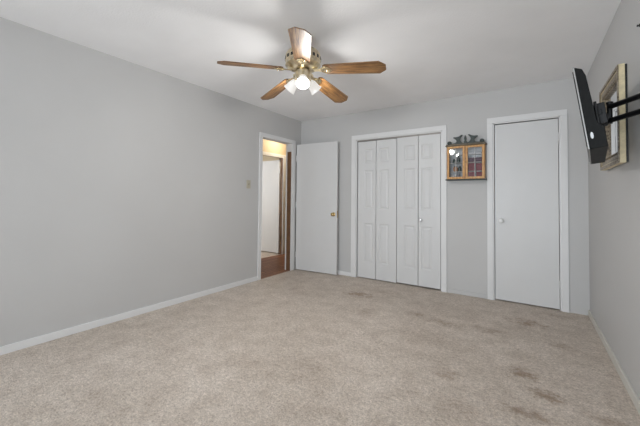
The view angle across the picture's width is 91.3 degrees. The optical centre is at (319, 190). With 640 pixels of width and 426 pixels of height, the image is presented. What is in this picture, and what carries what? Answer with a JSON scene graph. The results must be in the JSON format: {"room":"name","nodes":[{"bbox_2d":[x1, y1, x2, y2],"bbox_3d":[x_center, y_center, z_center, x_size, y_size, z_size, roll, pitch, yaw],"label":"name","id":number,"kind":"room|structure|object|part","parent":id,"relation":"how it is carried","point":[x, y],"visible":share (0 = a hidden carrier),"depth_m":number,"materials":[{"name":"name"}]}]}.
{"room":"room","nodes":[
{"label":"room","id":0,"kind":"room"},
{"bbox_2d":[0,17,300,346],"bbox_3d":[-2.034,-0.022,2.771,0.115,2.440,7.566,0,-2,34],"label":"wall","id":1,"kind":"structure","parent":0,"point":[123,189],"depth_m":2.85,"materials":[{"name":"paint"}]},
{"bbox_2d":[0,276,257,354],"bbox_3d":[-2.455,1.145,2.015,0.013,0.060,5.675,0,-2,34],"label":"baseboard","id":2,"kind":"structure","parent":1,"relation":"attached to","point":[30,342],"depth_m":2.82,"materials":[{"name":"white paint"}]},
{"bbox_2d":[246,180,250,188],"bbox_3d":[-0.966,-0.088,4.245,0.017,0.114,0.070,0,-2,34],"label":"light switch","id":3,"kind":"object","parent":1,"relation":"attached to","point":[248,184],"visible":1,"depth_m":4.24,"materials":[{"name":"beige plastic"}]},
{"bbox_2d":[257,132,295,279],"bbox_3d":[-0.684,0.221,4.767,0.131,2.086,0.813,0,-2,34],"label":"trim","id":4,"kind":"structure","parent":1,"relation":"attached to","point":[290,144],"depth_m":4.98,"materials":[{"name":"white paint"}]},
{"bbox_2d":[286,152,290,270],"bbox_3d":[-0.503,0.322,5.024,0.076,1.900,0.010,0,-2,34],"label":"trim","id":5,"kind":"structure","parent":1,"relation":"attached to","point":[288,153],"depth_m":5.02,"materials":[{"name":"brown wood"}]},
{"bbox_2d":[263,156,278,160],"bbox_3d":[-1.555,0.065,5.918,2.826,2.440,3.300,0,-2,34],"label":"wall","id":6,"kind":"structure","parent":0,"point":[265,158],"depth_m":7.60,"materials":[{"name":"paint"}]},
{"bbox_2d":[263,139,285,157],"bbox_3d":[-1.313,0.063,5.756,0.100,2.440,3.100,0,-2,34],"label":"wall","id":7,"kind":"structure","parent":0,"point":[268,146],"depth_m":6.27,"materials":[{"name":"paint"}]},
{"bbox_2d":[261,160,280,252],"bbox_3d":[-1.157,0.324,6.662,0.785,1.923,0.100,0,-2,35],"label":"door","id":8,"kind":"structure","parent":7,"relation":"in","point":[270,236],"depth_m":6.59,"materials":[{"name":"white paint"}]},
{"bbox_2d":[263,151,285,253],"bbox_3d":[-0.993,0.272,6.126,0.016,2.047,1.007,0,-2,34],"label":"trim","id":9,"kind":"structure","parent":7,"relation":"attached to","point":[264,152],"depth_m":6.47,"materials":[{"name":"white paint"}]},
{"bbox_2d":[278,158,282,253],"bbox_3d":[-0.820,0.314,6.489,0.097,1.985,0.013,0,-2,34],"label":"trim","id":10,"kind":"structure","parent":7,"relation":"attached to","point":[281,159],"depth_m":6.47,"materials":[{"name":"wood"}]},
{"bbox_2d":[0,0,620,121],"bbox_3d":[-0.449,-1.293,1.750,3.900,0.080,7.566,0,-2,34],"label":"ceiling","id":11,"kind":"structure","parent":0,"point":[430,50],"depth_m":2.53,"materials":[{"name":"white paint"}]},
{"bbox_2d":[217,27,385,102],"bbox_3d":[-0.104,-1.001,2.526,1.247,0.455,1.193,0,-2,34],"label":"ceiling fan","id":12,"kind":"object","parent":11,"relation":"hanging from","point":[303,59],"visible":1,"depth_m":2.40,"materials":[{"name":"brown wood"}]},
{"bbox_3d":[-0.522,-0.942,2.352,0.480,0.006,0.146,-3,12,-19],"label":"fan blade","id":13,"kind":"part","parent":12,"relation":"part of","materials":[{"name":"brown wood"}]},
{"bbox_3d":[-0.382,-0.905,2.810,0.146,0.006,0.480,-14,1,-38],"label":"fan blade","id":14,"kind":"part","parent":12,"relation":"part of","materials":[{"name":"brown wood"}]},
{"bbox_3d":[-0.288,-0.953,2.433,0.154,0.031,0.085,-3,12,-19],"label":"blade arm","id":15,"kind":"part","parent":12,"relation":"part of","materials":[{"name":"gold metal"}]},
{"bbox_3d":[-0.232,-0.839,2.529,0.118,0.117,0.101,0,-2,34],"label":"lamp shade","id":16,"kind":"part","parent":12,"relation":"part of","materials":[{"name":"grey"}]},
{"bbox_3d":[-0.126,-0.956,2.077,0.146,0.006,0.480,13,0,-1],"label":"fan blade","id":17,"kind":"part","parent":12,"relation":"part of","materials":[{"name":"brown wood"}]},
{"bbox_3d":[-0.132,-0.959,2.325,0.085,0.031,0.154,13,0,-1],"label":"blade arm","id":18,"kind":"part","parent":12,"relation":"part of","materials":[{"name":"gold metal"}]},
{"bbox_3d":[-0.128,-0.837,2.379,0.107,0.118,0.112,0,-2,34],"label":"lamp shade","id":19,"kind":"part","parent":12,"relation":"part of","materials":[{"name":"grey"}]},
{"bbox_3d":[-0.042,-0.837,2.539,0.103,0.117,0.117,0,-2,34],"label":"lamp shade","id":20,"kind":"part","parent":12,"relation":"part of","materials":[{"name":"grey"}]},
{"bbox_3d":[-0.044,-0.935,2.619,0.085,0.031,0.154,-15,-17,32],"label":"blade arm","id":21,"kind":"part","parent":12,"relation":"part of","materials":[{"name":"gold metal"}]},
{"bbox_3d":[0.020,-0.947,2.440,0.154,0.031,0.085,5,-13,17],"label":"blade arm","id":22,"kind":"part","parent":12,"relation":"part of","materials":[{"name":"gold metal"}]},
{"bbox_3d":[0.096,-0.896,2.820,0.146,0.006,0.480,-15,-17,32],"label":"fan blade","id":23,"kind":"part","parent":12,"relation":"part of","materials":[{"name":"brown wood"}]},
{"bbox_3d":[0.256,-0.928,2.369,0.480,0.006,0.146,5,-13,17],"label":"fan blade","id":24,"kind":"part","parent":12,"relation":"part of","materials":[{"name":"brown wood"}]},
{"bbox_2d":[0,251,639,425],"bbox_3d":[-1.435,1.235,2.789,6.496,0.060,8.100,0,-2,34],"label":"floor","id":25,"kind":"structure","parent":0,"point":[296,347],"depth_m":2.16,"materials":[{"name":"beige carpet"}]},
{"bbox_2d":[301,75,589,314],"bbox_3d":[1.231,0.049,4.242,3.670,2.440,0.115,0,-2,34],"label":"wall","id":26,"kind":"structure","parent":0,"point":[463,115],"depth_m":3.77,"materials":[{"name":"paint"}]},
{"bbox_2d":[295,141,337,274],"bbox_3d":[-0.060,0.256,4.906,0.747,2.010,0.165,0,-2,29],"label":"door","id":27,"kind":"structure","parent":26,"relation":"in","point":[317,163],"depth_m":4.87,"materials":[{"name":"white paint"}]},
{"bbox_2d":[337,270,350,275],"bbox_3d":[0.066,1.245,4.907,0.940,0.060,0.013,0,-2,34],"label":"baseboard","id":28,"kind":"structure","parent":26,"relation":"attached to","point":[338,271],"depth_m":4.70,"materials":[{"name":"white paint"}]},
{"bbox_2d":[357,139,396,282],"bbox_3d":[0.813,0.269,4.477,0.588,1.980,0.035,0,-2,34],"label":"door","id":29,"kind":"structure","parent":26,"relation":"in","point":[377,160],"depth_m":4.45,"materials":[{"name":"white paint"}]},
{"bbox_2d":[351,125,446,291],"bbox_3d":[1.059,0.223,4.341,1.348,2.094,0.131,0,-2,34],"label":"trim","id":30,"kind":"structure","parent":26,"relation":"attached to","point":[443,129],"depth_m":4.25,"materials":[{"name":"white paint"}]},
{"bbox_2d":[358,132,440,141],"bbox_3d":[1.063,-0.738,4.345,1.186,0.019,0.033,0,-2,34],"label":"trim","id":31,"kind":"structure","parent":26,"relation":"attached to","point":[436,132],"depth_m":4.32,"materials":[{"name":"wood"}]},
{"bbox_2d":[397,134,440,288],"bbox_3d":[1.284,0.259,4.123,0.574,1.976,0.100,0,-2,34],"label":"door","id":32,"kind":"structure","parent":26,"relation":"in","point":[418,157],"depth_m":4.13,"materials":[{"name":"white paint"}]},
{"bbox_2d":[445,134,486,180],"bbox_3d":[1.756,-0.399,3.765,0.450,0.546,0.114,0,-2,34],"label":"upper cabinet","id":33,"kind":"object","parent":26,"relation":"attached to","point":[458,148],"visible":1,"depth_m":3.74,"materials":[{"name":"brown wood"}]},
{"bbox_3d":[1.646,-0.341,3.789,0.204,0.398,0.015,-1,-2,37],"label":"cabinet door","id":34,"kind":"part","parent":33,"relation":"part of","materials":[{"name":"brown wood"}]},
{"bbox_3d":[1.757,-0.554,3.769,0.450,0.025,0.114,0,-2,34],"label":"moulding","id":35,"kind":"part","parent":33,"relation":"part of","materials":[{"name":"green wood"}]},
{"bbox_3d":[1.753,-0.133,3.760,0.444,0.013,0.112,0,-2,34],"label":"moulding","id":36,"kind":"part","parent":33,"relation":"part of","materials":[{"name":"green wood"}]},
{"bbox_3d":[1.784,-0.339,3.808,0.388,0.376,0.008,0,-2,34],"label":"panel","id":37,"kind":"part","parent":33,"relation":"part of","materials":[{"name":"clear glass"}]},
{"bbox_2d":[468,163,474,170],"bbox_3d":[1.815,-0.282,3.741,0.066,0.092,0.049,0,-2,34],"label":"book","id":38,"kind":"object","parent":33,"relation":"on","point":[471,166],"visible":1,"depth_m":3.72,"materials":[{"name":"red paper"}]},
{"bbox_2d":[468,172,474,176],"bbox_3d":[1.814,-0.187,3.738,0.066,0.070,0.049,0,-2,34],"label":"book","id":39,"kind":"object","parent":33,"relation":"in","point":[469,173],"visible":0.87,"depth_m":3.72,"materials":[{"name":"red paper"}]},
{"bbox_2d":[468,157,481,161],"bbox_3d":[1.849,-0.369,3.720,0.147,0.056,0.049,0,-2,34],"label":"book","id":40,"kind":"object","parent":33,"relation":"on","point":[471,159],"visible":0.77,"depth_m":3.70,"materials":[{"name":"paper"}]},
{"bbox_3d":[1.821,-0.342,3.679,0.204,0.398,0.015,0,-2,34],"label":"cabinet door","id":41,"kind":"part","parent":33,"relation":"part of","materials":[{"name":"brown wood"}]},
{"bbox_2d":[476,163,481,170],"bbox_3d":[1.882,-0.280,3.695,0.066,0.088,0.049,0,-2,34],"label":"book","id":42,"kind":"object","parent":33,"relation":"on","point":[478,165],"visible":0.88,"depth_m":3.67,"materials":[{"name":"red paper"}]},
{"bbox_2d":[447,288,486,298],"bbox_3d":[1.765,1.238,3.769,0.446,0.050,0.011,0,-2,34],"label":"baseboard","id":43,"kind":"structure","parent":26,"relation":"attached to","point":[454,291],"depth_m":3.76,"materials":[{"name":"paint"}]},
{"bbox_2d":[495,119,560,308],"bbox_3d":[2.281,0.238,3.459,0.607,2.018,0.100,0,-2,34],"label":"door","id":44,"kind":"structure","parent":26,"relation":"in","point":[526,153],"depth_m":3.46,"materials":[{"name":"white paint"}]},
{"bbox_2d":[487,109,568,312],"bbox_3d":[2.304,0.204,3.508,0.747,2.114,0.131,0,-2,34],"label":"trim","id":45,"kind":"structure","parent":26,"relation":"attached to","point":[561,115],"depth_m":3.36,"materials":[{"name":"white paint"}]},
{"bbox_2d":[587,0,639,399],"bbox_3d":[1.111,-0.045,0.664,0.115,2.440,7.566,0,-2,34],"label":"wall","id":46,"kind":"structure","parent":0,"point":[614,193],"depth_m":2.06,"materials":[{"name":"paint"}]},
{"bbox_2d":[599,63,628,170],"bbox_3d":[2.005,-0.465,2.148,0.045,0.605,0.605,0,-2,34],"label":"picture frame","id":47,"kind":"object","parent":46,"relation":"attached to","point":[614,89],"visible":0.87,"depth_m":1.98,"materials":[{"name":"beige wood"}]},
{"bbox_3d":[2.002,-0.465,2.151,0.038,0.603,0.603,0,-2,34],"label":"carved moulding","id":48,"kind":"part","parent":47,"relation":"part of","materials":[{"name":"beige wood"}]},
{"bbox_2d":[607,87,617,156],"bbox_3d":[2.015,-0.465,2.142,0.004,0.445,0.445,0,-2,34],"label":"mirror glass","id":49,"kind":"object","parent":47,"relation":"attached to","point":[612,149],"depth_m":2.16,"materials":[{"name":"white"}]},
{"bbox_2d":[588,310,639,415],"bbox_3d":[0.855,1.135,0.384,0.014,0.062,6.651,0,-2,34],"label":"baseboard","id":50,"kind":"structure","parent":46,"relation":"attached to","point":[621,373],"depth_m":2.10,"materials":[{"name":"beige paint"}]},
{"bbox_2d":[593,93,639,125],"bbox_3d":[1.530,-0.426,1.611,0.168,0.220,0.369,1,-1,-4],"label":"mount","id":51,"kind":"object","parent":46,"relation":"attached to","point":[604,118],"depth_m":1.65,"materials":[{"name":"black metal"}]},
{"bbox_2d":[572,68,607,163],"bbox_3d":[1.586,-0.405,1.834,0.132,0.436,0.744,-1,-2,41],"label":"television","id":52,"kind":"object","parent":51,"relation":"attached to","point":[594,132],"visible":1,"depth_m":1.57,"materials":[{"name":"black plastic"}]},
{"bbox_3d":[1.529,-0.404,1.705,0.058,0.133,0.202,-1,-2,41],"label":"bracket plate","id":53,"kind":"part","parent":51,"relation":"part of","materials":[{"name":"black metal"}]}
]}

